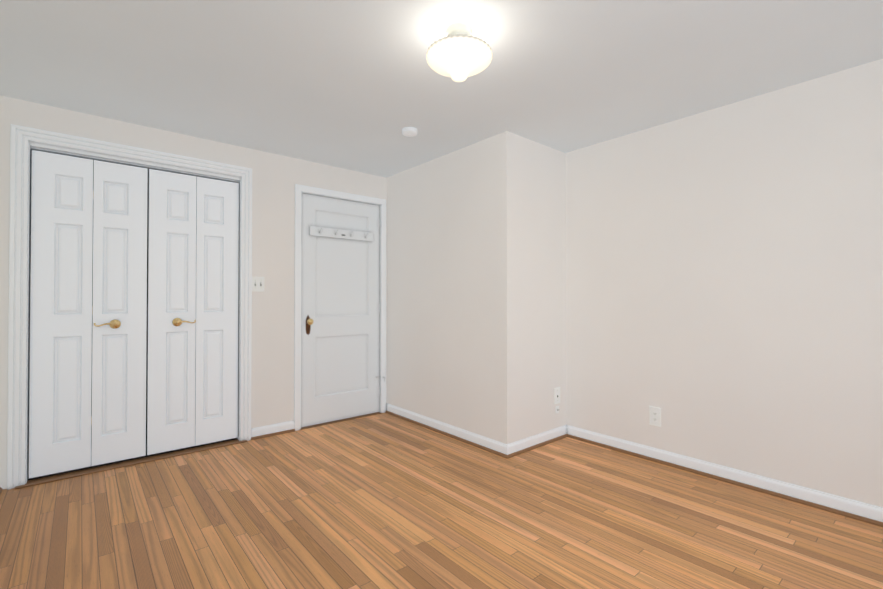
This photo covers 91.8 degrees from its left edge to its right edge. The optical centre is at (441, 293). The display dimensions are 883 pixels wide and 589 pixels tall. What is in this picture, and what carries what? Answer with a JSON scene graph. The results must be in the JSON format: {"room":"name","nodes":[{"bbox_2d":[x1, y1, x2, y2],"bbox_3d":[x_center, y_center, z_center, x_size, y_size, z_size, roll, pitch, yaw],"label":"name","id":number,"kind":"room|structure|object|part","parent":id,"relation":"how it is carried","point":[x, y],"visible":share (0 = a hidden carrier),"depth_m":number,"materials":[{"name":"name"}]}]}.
{"room":"empty bedroom","nodes":[
{"label":"empty bedroom","id":0,"kind":"room"},
{"bbox_2d":[0,95,386,488],"bbox_3d":[-1.663,0.002,3.539,3.023,2.400,0.120,0,-1,-40],"label":"wall","id":1,"kind":"structure","parent":0,"point":[276,178],"depth_m":3.59,"materials":[{"name":"beige paint"}]},
{"bbox_2d":[29,150,147,477],"bbox_3d":[-2.358,0.129,2.892,0.608,2.073,0.086,0,-1,-40],"label":"bifold door","id":2,"kind":"structure","parent":1,"relation":"in","point":[78,340],"depth_m":2.88,"materials":[{"name":"white paint"}]},
{"bbox_2d":[7,124,251,489],"bbox_3d":[-2.106,0.083,3.072,1.410,2.230,0.022,0,-1,-40],"label":"trim","id":3,"kind":"structure","parent":1,"relation":"attached to","point":[21,137],"depth_m":2.66,"materials":[{"name":"white paint"}]},
{"bbox_2d":[28,149,236,479],"bbox_3d":[-2.163,0.125,3.139,1.262,2.144,0.005,0,-1,-40],"label":"closet interior","id":4,"kind":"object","parent":1,"relation":"attached to","point":[92,305],"depth_m":2.95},
{"bbox_2d":[147,169,238,454],"bbox_3d":[-1.886,0.133,3.290,0.608,2.073,0.086,0,-1,-40],"label":"bifold door","id":5,"kind":"structure","parent":1,"relation":"in","point":[192,354],"depth_m":3.28,"materials":[{"name":"white paint"}]},
{"bbox_2d":[14,412,380,488],"bbox_3d":[-1.628,1.198,3.501,2.641,0.008,0.125,0,-1,-40],"label":"trim","id":6,"kind":"structure","parent":1,"relation":"attached to","point":[33,482],"depth_m":3.05,"materials":[{"name":"brown wood"}]},
{"bbox_2d":[25,141,385,483],"bbox_3d":[-1.622,0.119,3.561,2.653,2.167,0.138,0,-1,-40],"label":"door frame","id":7,"kind":"structure","parent":1,"relation":"attached to","point":[107,157],"depth_m":3.76,"materials":[{"name":"white paint"}]},
{"bbox_2d":[252,276,263,291],"bbox_3d":[-1.526,-0.078,3.564,0.104,0.124,0.019,0,-1,-40],"label":"switch plate","id":8,"kind":"object","parent":1,"relation":"attached to","point":[257,284],"visible":0.98,"depth_m":3.57,"materials":[{"name":"white plastic"}]},
{"bbox_2d":[251,420,294,439],"bbox_3d":[-1.426,1.158,3.631,0.364,0.090,0.028,0,-1,-40],"label":"baseboard","id":9,"kind":"structure","parent":1,"relation":"attached to","point":[271,430],"depth_m":3.62,"materials":[{"name":"white paint"}]},
{"bbox_2d":[301,193,380,426],"bbox_3d":[-0.917,0.151,4.073,0.839,2.089,0.110,0,-1,-40],"label":"entry door","id":10,"kind":"structure","parent":1,"relation":"in","point":[340,308],"depth_m":4.06,"materials":[{"name":"white paint"}]},
{"bbox_3d":[-0.920,-0.565,4.054,0.656,0.084,0.073,0,-1,-40],"label":"coat rail with pegs","id":11,"kind":"part","parent":10,"relation":"part of","materials":[{"name":"white wood"}]},
{"bbox_2d":[0,413,882,588],"bbox_3d":[-0.098,1.239,2.254,4.338,0.100,6.044,0,-1,-40],"label":"floor","id":12,"kind":"structure","parent":0,"point":[383,501],"depth_m":2.20,"materials":[{"name":"brown wood"}]},
{"bbox_2d":[0,0,882,177],"bbox_3d":[-0.098,-1.260,2.279,4.338,0.100,6.044,0,-1,-40],"label":"ceiling","id":13,"kind":"structure","parent":0,"point":[357,85],"depth_m":2.26,"materials":[{"name":"paint"}]},
{"bbox_2d":[402,127,416,136],"bbox_3d":[-0.234,-1.184,3.147,0.112,0.036,0.112,0,-1,-40],"label":"smoke detector","id":14,"kind":"object","parent":13,"relation":"attached to","point":[409,131],"visible":1,"depth_m":3.11,"materials":[{"name":"white plastic"}]},
{"bbox_2d":[426,22,492,81],"bbox_3d":[0.082,-1.097,1.973,0.308,0.232,0.308,0,-1,-40],"label":"ceiling light","id":15,"kind":"object","parent":13,"relation":"attached to","point":[458,52],"visible":1,"depth_m":1.91,"materials":[{"name":"white glass"}]},
{"bbox_2d":[387,131,518,443],"bbox_3d":[-0.032,0.005,3.857,0.120,2.400,1.736,0,-1,-40],"label":"wall","id":16,"kind":"structure","parent":0,"point":[476,288],"depth_m":3.56,"materials":[{"name":"beige paint"}]},
{"bbox_2d":[385,403,882,526],"bbox_3d":[1.181,1.151,2.875,0.783,0.090,4.544,0,-1,-40],"label":"baseboard","id":17,"kind":"structure","parent":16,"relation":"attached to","point":[855,509],"depth_m":2.98,"materials":[{"name":"white paint"}]},
{"bbox_2d":[519,136,565,439],"bbox_3d":[0.834,0.002,3.530,0.725,2.400,0.120,0,-1,-40],"label":"wall","id":18,"kind":"structure","parent":0,"point":[542,168],"depth_m":3.42,"materials":[{"name":"beige paint"}]},
{"bbox_2d":[554,387,559,403],"bbox_3d":[0.958,0.846,3.542,0.084,0.132,0.008,0,-1,-40],"label":"outlet","id":19,"kind":"object","parent":18,"relation":"attached to","point":[556,395],"visible":1,"depth_m":3.54,"materials":[{"name":"white plastic"}]},
{"bbox_2d":[566,59,882,506],"bbox_3d":[2.047,-0.008,2.560,0.120,2.400,3.168,0,-1,-40],"label":"wall","id":20,"kind":"structure","parent":0,"point":[724,285],"depth_m":2.66,"materials":[{"name":"beige paint"}]},
{"bbox_2d":[649,406,660,426],"bbox_3d":[1.530,0.880,3.066,0.012,0.130,0.085,0,-1,-40],"label":"electrical outlet","id":21,"kind":"object","parent":20,"relation":"attached to","point":[655,415],"visible":1,"depth_m":3.06,"materials":[{"name":"white plastic"}]}
]}

